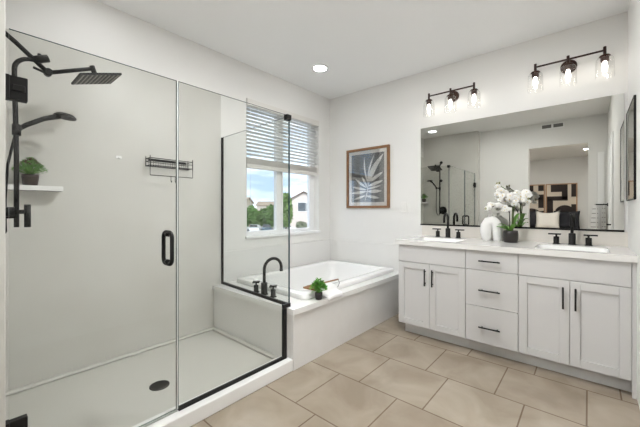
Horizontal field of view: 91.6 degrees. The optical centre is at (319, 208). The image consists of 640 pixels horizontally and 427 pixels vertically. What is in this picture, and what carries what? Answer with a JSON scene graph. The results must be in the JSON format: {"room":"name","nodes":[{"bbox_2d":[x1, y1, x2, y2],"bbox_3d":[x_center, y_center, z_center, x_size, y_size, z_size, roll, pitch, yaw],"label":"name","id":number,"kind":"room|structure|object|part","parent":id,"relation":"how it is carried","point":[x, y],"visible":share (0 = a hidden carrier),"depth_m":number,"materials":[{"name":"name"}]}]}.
{"room":"bathroom","nodes":[
{"label":"bathroom","id":0,"kind":"room"},
{"bbox_2d":[0,0,4,426],"bbox_3d":[-1.652,-0.175,1.476,1.110,2.750,0.152,0,0,41],"label":"wall","id":1,"kind":"structure","parent":0,"point":[2,2],"depth_m":1.16,"materials":[{"name":"white paint"}]},
{"bbox_2d":[5,204,30,226],"bbox_3d":[-1.653,0.030,1.674,0.164,0.164,0.146,0,0,41],"label":"shower valve","id":2,"kind":"object","parent":1,"relation":"attached to","point":[9,211],"visible":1,"depth_m":1.70,"materials":[{"name":"black metal"}]},
{"bbox_3d":[-1.615,0.037,1.718,0.028,0.125,0.029,0,0,41],"label":"lever","id":3,"kind":"part","parent":2,"relation":"part of","materials":[{"name":"black metal"}]},
{"bbox_2d":[5,30,121,226],"bbox_3d":[-1.524,-0.457,1.829,0.233,1.115,0.566,0,0,41],"label":"shower column","id":4,"kind":"structure","parent":1,"relation":"attached to","point":[94,77],"depth_m":1.74,"materials":[{"name":"black metal"}]},
{"bbox_3d":[-1.654,-0.899,1.726,0.060,0.232,0.239,0,0,41],"label":"wall arm","id":5,"kind":"part","parent":4,"relation":"part of","materials":[{"name":"black metal"}]},
{"bbox_2d":[5,112,76,233],"bbox_3d":[-1.671,-0.234,1.847,0.116,0.738,0.382,0,0,29],"label":"shower","id":6,"kind":"object","parent":4,"relation":"attached to","point":[58,115],"visible":0.75,"depth_m":1.81,"materials":[{"name":"black metal"}]},
{"bbox_3d":[-1.489,-0.839,1.885,0.247,0.115,0.031,0,0,-41],"label":"extension arm","id":7,"kind":"part","parent":4,"relation":"part of","materials":[{"name":"black metal"}]},
{"bbox_2d":[5,28,177,426],"bbox_3d":[-1.006,0.204,1.462,0.125,1.818,0.672,0,0,41],"label":"shower door","id":8,"kind":"structure","parent":1,"relation":"attached to","point":[16,88],"depth_m":1.63,"materials":[{"name":"clear glass"}]},
{"bbox_3d":[-0.820,0.210,1.677,0.125,0.191,0.026,0,0,41],"label":"pull handle","id":9,"kind":"part","parent":8,"relation":"part of","materials":[{"name":"black metal"}]},
{"bbox_2d":[5,0,329,251],"bbox_3d":[-1.047,-0.175,3.139,0.150,2.750,3.760,0,0,41],"label":"wall","id":10,"kind":"structure","parent":0,"point":[94,27],"depth_m":3.08,"materials":[{"name":"white paint"}]},
{"bbox_2d":[8,184,62,191],"bbox_3d":[-1.864,-0.134,1.984,0.106,0.032,0.340,0,0,41],"label":"shower shelf","id":11,"kind":"object","parent":10,"relation":"attached to","point":[10,186],"visible":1,"depth_m":1.99,"materials":[{"name":"white"}]},
{"bbox_2d":[12,157,47,184],"bbox_3d":[-1.841,-0.243,1.980,0.188,0.187,0.179,0,0,41],"label":"shelf plant","id":12,"kind":"object","parent":11,"relation":"on","point":[28,178],"visible":0.94,"depth_m":1.96,"materials":[{"name":"green plant"}]},
{"bbox_3d":[-1.840,-0.184,1.977,0.084,0.068,0.083,0,0,41],"label":"pot","id":13,"kind":"part","parent":12,"relation":"part of","materials":[{"name":"black ceramic"}]},
{"bbox_2d":[5,28,220,390],"bbox_3d":[-1.503,0.035,2.490,0.009,2.330,1.578,0,0,41],"label":"wall panel","id":14,"kind":"object","parent":10,"relation":"attached to","point":[88,283],"depth_m":2.33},
{"bbox_2d":[145,155,192,182],"bbox_3d":[-1.278,-0.329,2.661,0.110,0.213,0.361,0,0,41],"label":"shower caddy","id":15,"kind":"object","parent":10,"relation":"attached to","point":[150,157],"visible":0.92,"depth_m":2.65,"materials":[{"name":"black metal"}]},
{"bbox_3d":[-1.317,-0.410,2.695,0.004,0.020,0.315,0,0,41],"label":"mounting plate","id":16,"kind":"part","parent":15,"relation":"part of","materials":[{"name":"black metal"}]},
{"bbox_2d":[145,155,192,169],"bbox_3d":[-1.283,-0.393,2.666,0.094,0.085,0.361,0,0,41],"label":"basket","id":17,"kind":"object","parent":15,"relation":"on","point":[149,158],"depth_m":2.65,"materials":[{"name":"black metal"}]},
{"bbox_2d":[224,239,329,281],"bbox_3d":[-0.419,0.614,3.740,0.014,0.372,1.730,0,0,41],"label":"wall panel","id":18,"kind":"object","parent":10,"relation":"attached to","point":[245,262],"depth_m":3.56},
{"bbox_2d":[246,107,313,234],"bbox_3d":[-0.482,-0.448,3.840,0.058,1.485,1.180,0,0,41],"label":"window","id":19,"kind":"structure","parent":10,"relation":"in","point":[278,176],"depth_m":3.80,"materials":[{"name":"white plastic"}]},
{"bbox_2d":[246,98,318,204],"bbox_3d":[-0.422,-0.614,3.788,0.076,1.147,1.172,0,0,41],"label":"window blind","id":20,"kind":"object","parent":19,"relation":"attached to","point":[252,163],"visible":0.84,"depth_m":3.69,"materials":[{"name":"white plastic"}]},
{"bbox_3d":[-0.752,-0.580,3.373,0.014,1.080,0.013,0,0,41],"label":"pull cord","id":21,"kind":"part","parent":20,"relation":"part of","materials":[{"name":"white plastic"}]},
{"bbox_3d":[-0.685,-0.805,3.460,0.002,0.630,0.002,0,0,41],"label":"ladder cord","id":22,"kind":"part","parent":20,"relation":"part of","materials":[{"name":"white fabric"}]},
{"bbox_3d":[-0.430,-0.469,3.795,0.054,0.042,1.148,0,0,41],"label":"rail","id":23,"kind":"part","parent":20,"relation":"part of","materials":[{"name":"white plastic"}]},
{"bbox_2d":[245,230,320,238],"bbox_3d":[-0.431,0.304,3.796,0.122,0.030,1.210,0,0,41],"label":"trim","id":24,"kind":"structure","parent":10,"relation":"attached to","point":[308,231],"depth_m":3.67,"materials":[{"name":"white paint"}]},
{"bbox_2d":[96,0,629,98],"bbox_3d":[0.144,-1.610,2.109,3.300,0.120,3.760,0,0,41],"label":"ceiling","id":25,"kind":"structure","parent":0,"point":[364,44],"depth_m":2.66,"materials":[{"name":"white paint"}]},
{"bbox_2d":[311,64,328,71],"bbox_3d":[0.000,-1.546,3.421,0.188,0.009,0.188,0,0,41],"label":"recessed light","id":26,"kind":"object","parent":25,"relation":"in","point":[318,67],"visible":1,"depth_m":3.41,"materials":[{"name":"white paint"}]},
{"bbox_2d":[191,313,639,426],"bbox_3d":[0.144,1.250,2.109,3.300,0.100,3.760,0,0,41],"label":"floor","id":27,"kind":"structure","parent":0,"point":[387,375],"depth_m":2.01,"materials":[{"name":"tile"}]},
{"bbox_2d":[5,327,292,426],"bbox_3d":[-1.107,1.157,2.098,1.104,0.086,1.502,0,0,41],"label":"shower pan","id":28,"kind":"object","parent":27,"relation":"on","point":[135,388],"visible":0.86,"depth_m":2.02,"materials":[{"name":"grey plastic"}]},
{"bbox_2d":[177,81,290,410],"bbox_3d":[-0.507,0.204,2.039,0.020,1.819,0.850,0,0,41],"label":"screen","id":29,"kind":"object","parent":28,"relation":"on","point":[285,306],"visible":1,"depth_m":2.02,"materials":[{"name":"clear glass"}]},
{"bbox_2d":[213,271,398,370],"bbox_3d":[-0.026,0.970,3.330,1.118,0.460,1.808,0,0,41],"label":"tub surround","id":30,"kind":"object","parent":27,"relation":"on","point":[315,327],"visible":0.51,"depth_m":2.67,"materials":[{"name":"white"}]},
{"bbox_3d":[-0.615,0.991,2.696,1.056,0.418,0.045,0,0,41],"label":"panel","id":31,"kind":"part","parent":30,"relation":"part of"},
{"bbox_2d":[221,114,290,303],"bbox_3d":[-0.607,0.014,2.710,1.053,1.452,0.047,0,0,44],"label":"screen","id":32,"kind":"object","parent":30,"relation":"on","point":[287,117],"visible":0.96,"depth_m":2.98,"materials":[{"name":"clear glass"}]},
{"bbox_2d":[252,257,282,297],"bbox_3d":[-0.457,0.583,2.700,0.270,0.315,0.239,0,0,-7],"label":"tub faucet","id":33,"kind":"object","parent":30,"relation":"on","point":[264,283],"visible":0.91,"depth_m":2.69,"materials":[{"name":"black metal"}]},
{"bbox_3d":[-0.569,0.698,2.772,0.058,0.085,0.057,0,0,41],"label":"handle","id":34,"kind":"part","parent":33,"relation":"part of","materials":[{"name":"black metal"}]},
{"bbox_3d":[-0.430,0.583,2.757,0.071,0.315,0.227,0,0,41],"label":"spout","id":35,"kind":"part","parent":33,"relation":"part of","materials":[{"name":"black metal"}]},
{"bbox_3d":[-0.394,0.698,2.621,0.058,0.085,0.057,0,0,41],"label":"handle","id":36,"kind":"part","parent":33,"relation":"part of","materials":[{"name":"black metal"}]},
{"bbox_2d":[237,260,393,299],"bbox_3d":[0.015,0.909,3.397,0.960,0.432,1.540,0,0,41],"label":"bathtub","id":37,"kind":"object","parent":30,"relation":"on","point":[348,274],"visible":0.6,"depth_m":3.60,"materials":[{"name":"white ceramic"}]},
{"bbox_2d":[303,279,339,290],"bbox_3d":[0.015,0.665,2.757,0.187,0.073,0.282,0,0,41],"label":"tray","id":38,"kind":"object","parent":37,"relation":"on","point":[307,286],"visible":0.45,"depth_m":2.72,"materials":[{"name":"brown wood"}]},
{"bbox_2d":[320,283,342,300],"bbox_3d":[0.067,0.718,2.732,0.222,0.081,0.260,0,0,41],"label":"folded hand towel","id":39,"kind":"object","parent":37,"relation":"on","point":[332,292],"visible":0.73,"depth_m":2.69,"materials":[{"name":"white fabric"}]},
{"bbox_2d":[310,278,326,299],"bbox_3d":[-0.015,0.651,2.554,0.162,0.178,0.170,0,0,4],"label":"plant","id":40,"kind":"object","parent":30,"relation":"on","point":[320,285],"visible":1,"depth_m":2.53,"materials":[{"name":"green plant"}]},
{"bbox_3d":[-0.011,0.711,2.554,0.062,0.058,0.062,0,0,41],"label":"pot","id":41,"kind":"part","parent":40,"relation":"part of","materials":[{"name":"black ceramic"}]},
{"bbox_3d":[0.372,0.991,2.997,0.044,0.418,1.791,0,0,41],"label":"panel","id":42,"kind":"part","parent":30,"relation":"part of","materials":[{"name":"white stone"}]},
{"bbox_2d":[399,244,468,347],"bbox_3d":[1.185,0.769,3.044,0.612,0.862,0.653,0,0,41],"label":"base cabinet","id":43,"kind":"object","parent":27,"relation":"on","point":[432,280],"visible":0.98,"depth_m":2.80,"materials":[{"name":"grey paint"}]},
{"bbox_3d":[0.884,0.797,2.931,0.301,0.589,0.020,0,0,41],"label":"door","id":44,"kind":"part","parent":43,"relation":"part of","materials":[{"name":"grey paint"}]},
{"bbox_3d":[1.115,0.797,2.731,0.305,0.589,0.020,0,0,41],"label":"door","id":45,"kind":"part","parent":43,"relation":"part of","materials":[{"name":"grey paint"}]},
{"bbox_2d":[466,249,519,361],"bbox_3d":[1.560,0.769,2.719,0.378,0.862,0.653,0,0,41],"label":"base cabinet","id":46,"kind":"object","parent":27,"relation":"on","point":[492,278],"visible":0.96,"depth_m":2.49,"materials":[{"name":"grey paint"}]},
{"bbox_3d":[1.353,0.960,2.489,0.154,0.011,0.034,0,0,41],"label":"handle","id":47,"kind":"part","parent":46,"relation":"part of","materials":[{"name":"black metal"}]},
{"bbox_3d":[1.353,0.660,2.489,0.154,0.011,0.034,0,0,41],"label":"handle","id":48,"kind":"part","parent":46,"relation":"part of","materials":[{"name":"black metal"}]},
{"bbox_3d":[1.353,0.422,2.489,0.154,0.011,0.034,0,0,41],"label":"handle","id":49,"kind":"part","parent":46,"relation":"part of","materials":[{"name":"black metal"}]},
{"bbox_3d":[1.375,0.946,2.506,0.375,0.293,0.020,0,0,41],"label":"drawer","id":50,"kind":"part","parent":46,"relation":"part of","materials":[{"name":"grey paint"}]},
{"bbox_3d":[1.375,0.649,2.506,0.375,0.292,0.020,0,0,41],"label":"drawer","id":51,"kind":"part","parent":46,"relation":"part of","materials":[{"name":"grey paint"}]},
{"bbox_3d":[1.375,0.419,2.506,0.375,0.159,0.020,0,0,41],"label":"drawer","id":52,"kind":"part","parent":46,"relation":"part of","materials":[{"name":"grey paint"}]},
{"bbox_2d":[519,254,636,398],"bbox_3d":[1.945,0.769,2.386,0.638,0.862,0.653,0,0,41],"label":"base cabinet","id":53,"kind":"object","parent":27,"relation":"on","point":[578,317],"visible":0.97,"depth_m":2.14,"materials":[{"name":"grey paint"}]},
{"bbox_2d":[395,235,637,262],"bbox_3d":[1.565,0.316,2.724,1.654,0.042,0.643,0,0,41],"label":"countertop","id":54,"kind":"structure","parent":53,"relation":"on","point":[617,253],"depth_m":2.45,"materials":[{"name":"white stone"}]},
{"bbox_2d":[412,238,462,241],"bbox_3d":[1.143,0.366,3.017,0.428,0.132,0.338,0,0,41],"label":"undermount sink","id":55,"kind":"object","parent":54,"relation":"in","point":[427,239],"visible":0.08,"depth_m":3.16,"materials":[{"name":"white ceramic"}]},
{"bbox_2d":[432,213,463,237],"bbox_3d":[1.297,0.167,3.195,0.320,0.256,0.150,0,0,41],"label":"sink faucet","id":56,"kind":"object","parent":54,"relation":"on","point":[447,230],"visible":0.98,"depth_m":3.21,"materials":[{"name":"black metal"}]},
{"bbox_3d":[1.297,0.167,3.195,0.056,0.256,0.150,0,0,41],"label":"spout","id":57,"kind":"part","parent":56,"relation":"part of","materials":[{"name":"black metal"}]},
{"bbox_3d":[1.406,0.256,3.162,0.052,0.078,0.052,0,0,41],"label":"handle","id":58,"kind":"part","parent":56,"relation":"part of","materials":[{"name":"black metal"}]},
{"bbox_2d":[480,213,502,240],"bbox_3d":[1.601,0.172,2.912,0.188,0.265,0.104,0,0,41],"label":"sculpture","id":59,"kind":"object","parent":54,"relation":"on","point":[488,227],"visible":0.97,"depth_m":2.88,"materials":[{"name":"white ceramic"}]},
{"bbox_2d":[485,181,532,242],"bbox_3d":[1.669,0.024,2.769,0.377,0.543,0.197,0,0,41],"label":"potted orchid","id":60,"kind":"object","parent":54,"relation":"on","point":[510,235],"visible":1,"depth_m":2.74,"materials":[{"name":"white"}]},
{"bbox_3d":[1.688,0.242,2.757,0.120,0.105,0.119,0,0,41],"label":"pot","id":61,"kind":"part","parent":60,"relation":"part of","materials":[{"name":"black ceramic"}]},
{"bbox_2d":[535,245,609,252],"bbox_3d":[1.902,0.366,2.361,0.428,0.132,0.338,0,0,41],"label":"undermount sink","id":62,"kind":"object","parent":54,"relation":"in","point":[538,246],"visible":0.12,"depth_m":2.47,"materials":[{"name":"white ceramic"}]},
{"bbox_2d":[548,214,597,245],"bbox_3d":[2.055,0.167,2.540,0.320,0.256,0.150,0,0,41],"label":"sink faucet","id":63,"kind":"object","parent":54,"relation":"on","point":[571,236],"visible":0.99,"depth_m":2.56,"materials":[{"name":"black metal"}]},
{"bbox_3d":[2.007,0.256,2.643,0.052,0.078,0.052,0,0,41],"label":"handle","id":64,"kind":"part","parent":63,"relation":"part of","materials":[{"name":"black metal"}]},
{"bbox_3d":[2.055,0.167,2.540,0.056,0.256,0.150,0,0,41],"label":"spout","id":65,"kind":"part","parent":63,"relation":"part of","materials":[{"name":"black metal"}]},
{"bbox_3d":[2.164,0.256,2.507,0.052,0.078,0.052,0,0,41],"label":"handle","id":66,"kind":"part","parent":63,"relation":"part of","materials":[{"name":"black metal"}]},
{"bbox_3d":[1.635,0.797,2.281,0.303,0.589,0.020,0,0,41],"label":"door","id":67,"kind":"part","parent":53,"relation":"part of","materials":[{"name":"grey paint"}]},
{"bbox_3d":[1.706,0.624,2.184,0.011,0.152,0.034,0,0,41],"label":"handle","id":68,"kind":"part","parent":53,"relation":"part of","materials":[{"name":"black metal"}]},
{"bbox_3d":[1.757,0.624,2.140,0.011,0.152,0.034,0,0,41],"label":"handle","id":69,"kind":"part","parent":53,"relation":"part of","materials":[{"name":"black metal"}]},
{"bbox_3d":[1.867,0.797,2.080,0.305,0.589,0.020,0,0,41],"label":"door","id":70,"kind":"part","parent":53,"relation":"part of","materials":[{"name":"grey paint"}]},
{"bbox_2d":[330,11,627,244],"bbox_3d":[1.381,-0.175,3.426,3.150,2.750,0.150,0,0,41],"label":"wall","id":71,"kind":"structure","parent":0,"point":[391,113],"depth_m":3.38,"materials":[{"name":"white paint"}]},
{"bbox_2d":[330,239,399,270],"bbox_3d":[0.658,0.814,3.943,1.351,0.772,0.014,0,0,41],"label":"wall panel","id":72,"kind":"object","parent":71,"relation":"attached to","point":[386,255],"depth_m":3.99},
{"bbox_2d":[346,144,389,207],"bbox_3d":[0.603,-0.397,3.978,0.634,0.770,0.032,0,0,41],"label":"print","id":73,"kind":"object","parent":71,"relation":"attached to","point":[367,169],"visible":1,"depth_m":3.96,"materials":[{"name":"paper"}]},
{"bbox_2d":[423,82,480,115],"bbox_3d":[1.364,-1.127,3.237,0.568,0.243,0.158,0,0,41],"label":"vanity light","id":74,"kind":"object","parent":71,"relation":"attached to","point":[453,95],"visible":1,"depth_m":3.21,"materials":[{"name":"black metal"}]},
{"bbox_2d":[423,93,434,115],"bbox_3d":[1.179,-1.127,3.369,0.116,0.243,0.116,0,0,41],"label":"shade","id":75,"kind":"object","parent":74,"relation":"attached to","point":[428,102],"depth_m":3.36,"materials":[{"name":"clear glass"}]},
{"bbox_2d":[444,88,456,112],"bbox_3d":[1.350,-1.127,3.221,0.116,0.243,0.116,0,0,41],"label":"shade","id":76,"kind":"object","parent":74,"relation":"attached to","point":[452,96],"depth_m":3.21,"materials":[{"name":"clear glass"}]},
{"bbox_2d":[469,82,480,106],"bbox_3d":[1.521,-1.127,3.074,0.116,0.243,0.116,0,0,41],"label":"shade","id":77,"kind":"object","parent":74,"relation":"attached to","point":[473,91],"depth_m":3.06,"materials":[{"name":"clear glass"}]},
{"bbox_2d":[420,93,623,231],"bbox_3d":[1.765,-0.367,2.983,1.651,1.097,0.018,0,0,41],"label":"wall mirror","id":78,"kind":"object","parent":71,"relation":"attached to","point":[570,156],"visible":0.96,"depth_m":2.82,"materials":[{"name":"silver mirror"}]},
{"bbox_2d":[422,225,627,246],"bbox_3d":[1.780,0.238,2.973,1.654,0.113,0.014,0,0,41],"label":"backsplash","id":79,"kind":"structure","parent":71,"relation":"attached to","point":[605,238],"depth_m":2.76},
{"bbox_2d":[528,46,614,86],"bbox_3d":[2.085,-1.157,2.614,0.568,0.243,0.158,0,0,41],"label":"vanity light","id":80,"kind":"object","parent":71,"relation":"attached to","point":[567,67],"visible":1,"depth_m":2.59,"materials":[{"name":"black metal"}]},
{"bbox_2d":[528,64,541,86],"bbox_3d":[1.900,-1.157,2.746,0.116,0.243,0.116,0,0,41],"label":"shade","id":81,"kind":"object","parent":80,"relation":"attached to","point":[535,73],"depth_m":2.73,"materials":[{"name":"clear glass"}]},
{"bbox_2d":[559,55,576,86],"bbox_3d":[2.071,-1.157,2.598,0.116,0.243,0.116,0,0,41],"label":"shade","id":82,"kind":"object","parent":80,"relation":"attached to","point":[569,65],"depth_m":2.59,"materials":[{"name":"clear glass"}]},
{"bbox_2d":[595,46,614,71],"bbox_3d":[2.242,-1.157,2.450,0.116,0.243,0.116,0,0,41],"label":"shade","id":83,"kind":"object","parent":80,"relation":"attached to","point":[604,58],"depth_m":2.44,"materials":[{"name":"clear glass"}]},
{"bbox_2d":[628,0,639,407],"bbox_3d":[1.287,-0.175,1.022,0.150,2.750,3.610,0,0,41],"label":"wall","id":84,"kind":"structure","parent":0,"point":[634,5],"depth_m":1.99,"materials":[{"name":"white paint"}]},
{"bbox_2d":[626,95,635,200],"bbox_3d":[2.202,-0.399,2.204,0.012,0.673,0.535,0,0,41],"label":"framed mirror","id":85,"kind":"object","parent":84,"relation":"attached to","point":[631,113],"visible":1,"depth_m":2.13,"materials":[{"name":"black metal"}]},
{"bbox_2d":[627,98,633,199],"bbox_3d":[2.202,-0.399,2.204,0.010,0.657,0.519,0,0,41],"label":"mirror glass","id":86,"kind":"object","parent":85,"relation":"attached to","point":[630,113],"depth_m":2.18,"materials":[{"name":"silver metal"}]},
{"label":"outside","id":87,"kind":"structure","parent":0,"visible":0},
{"bbox_3d":[-21.962,4.600,85.075,135.500,0.300,220.000,0,0,41],"label":"ground","id":88,"kind":"structure","parent":87,"visible":0},
{"bbox_2d":[247,197,253,206],"bbox_3d":[-28.260,0.390,96.284,21.138,8.120,21.276,0,0,41],"label":"house","id":89,"kind":"structure","parent":88,"relation":"on","point":[248,198],"depth_m":97.00,"materials":[{"name":"beige paint"}]},
{"bbox_2d":[247,204,259,226],"bbox_3d":[-14.491,1.736,65.960,3.654,5.521,3.400,0,0,-19],"label":"tree","id":90,"kind":"object","parent":88,"relation":"on","point":[253,214],"visible":0.76,"depth_m":65.01,"materials":[{"name":"green plant"}]},
{"bbox_2d":[248,224,258,230],"bbox_3d":[-12.871,3.710,59.918,1.880,1.480,4.450,0,0,-17],"label":"car","id":91,"kind":"object","parent":88,"relation":"on","point":[252,227],"visible":0.77,"depth_m":58.74,"materials":[{"name":"white paint"}]},
{"bbox_2d":[259,208,265,225],"bbox_3d":[-12.435,2.091,68.359,3.381,4.811,3.326,0,0,41],"label":"tree","id":92,"kind":"object","parent":88,"relation":"on","point":[261,218],"visible":0.45,"depth_m":67.42,"materials":[{"name":"green plant"}]},
{"bbox_2d":[255,201,273,210],"bbox_3d":[-18.908,0.740,122.818,16.931,7.420,17.000,0,0,41],"label":"house","id":93,"kind":"structure","parent":88,"relation":"on","point":[260,204],"depth_m":117.34,"materials":[{"name":"grey paint"}]},
{"bbox_2d":[261,224,271,229],"bbox_3d":[-10.407,3.710,60.169,1.880,1.480,4.450,0,0,-14],"label":"car","id":94,"kind":"object","parent":88,"relation":"on","point":[264,226],"visible":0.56,"depth_m":59.09,"materials":[{"name":"blue paint"}]},
{"bbox_2d":[264,204,273,229],"bbox_3d":[-10.189,1.656,66.038,3.330,5.673,3.270,0,0,26],"label":"tree","id":95,"kind":"object","parent":88,"relation":"on","point":[269,211],"visible":0.73,"depth_m":65.05,"materials":[{"name":"green plant"}]},
{"bbox_2d":[283,192,293,228],"bbox_3d":[-6.485,0.616,59.968,3.098,7.744,3.022,0,0,41],"label":"tree","id":96,"kind":"object","parent":88,"relation":"on","point":[285,195],"visible":0.58,"depth_m":59.39,"materials":[{"name":"green plant"}]},
{"bbox_2d":[290,191,306,227],"bbox_3d":[-4.008,0.140,77.248,7.200,8.620,11.000,0,0,-3],"label":"gabled house","id":97,"kind":"structure","parent":88,"relation":"on","point":[299,201],"depth_m":72.17,"materials":[{"name":"white paint"}]},
{"bbox_3d":[-4.187,-0.500,72.144,1.830,2.000,0.020,0,0,-3],"label":"pane","id":98,"kind":"part","parent":97,"relation":"part of","materials":[{"name":"grey"}]},
{"bbox_2d":[296,221,306,227],"bbox_3d":[-4.038,3.524,66.398,2.757,2.005,2.697,0,0,41],"label":"shrub","id":99,"kind":"object","parent":88,"relation":"on","point":[299,224],"visible":0.89,"depth_m":65.84,"materials":[{"name":"green plant"}]}
]}

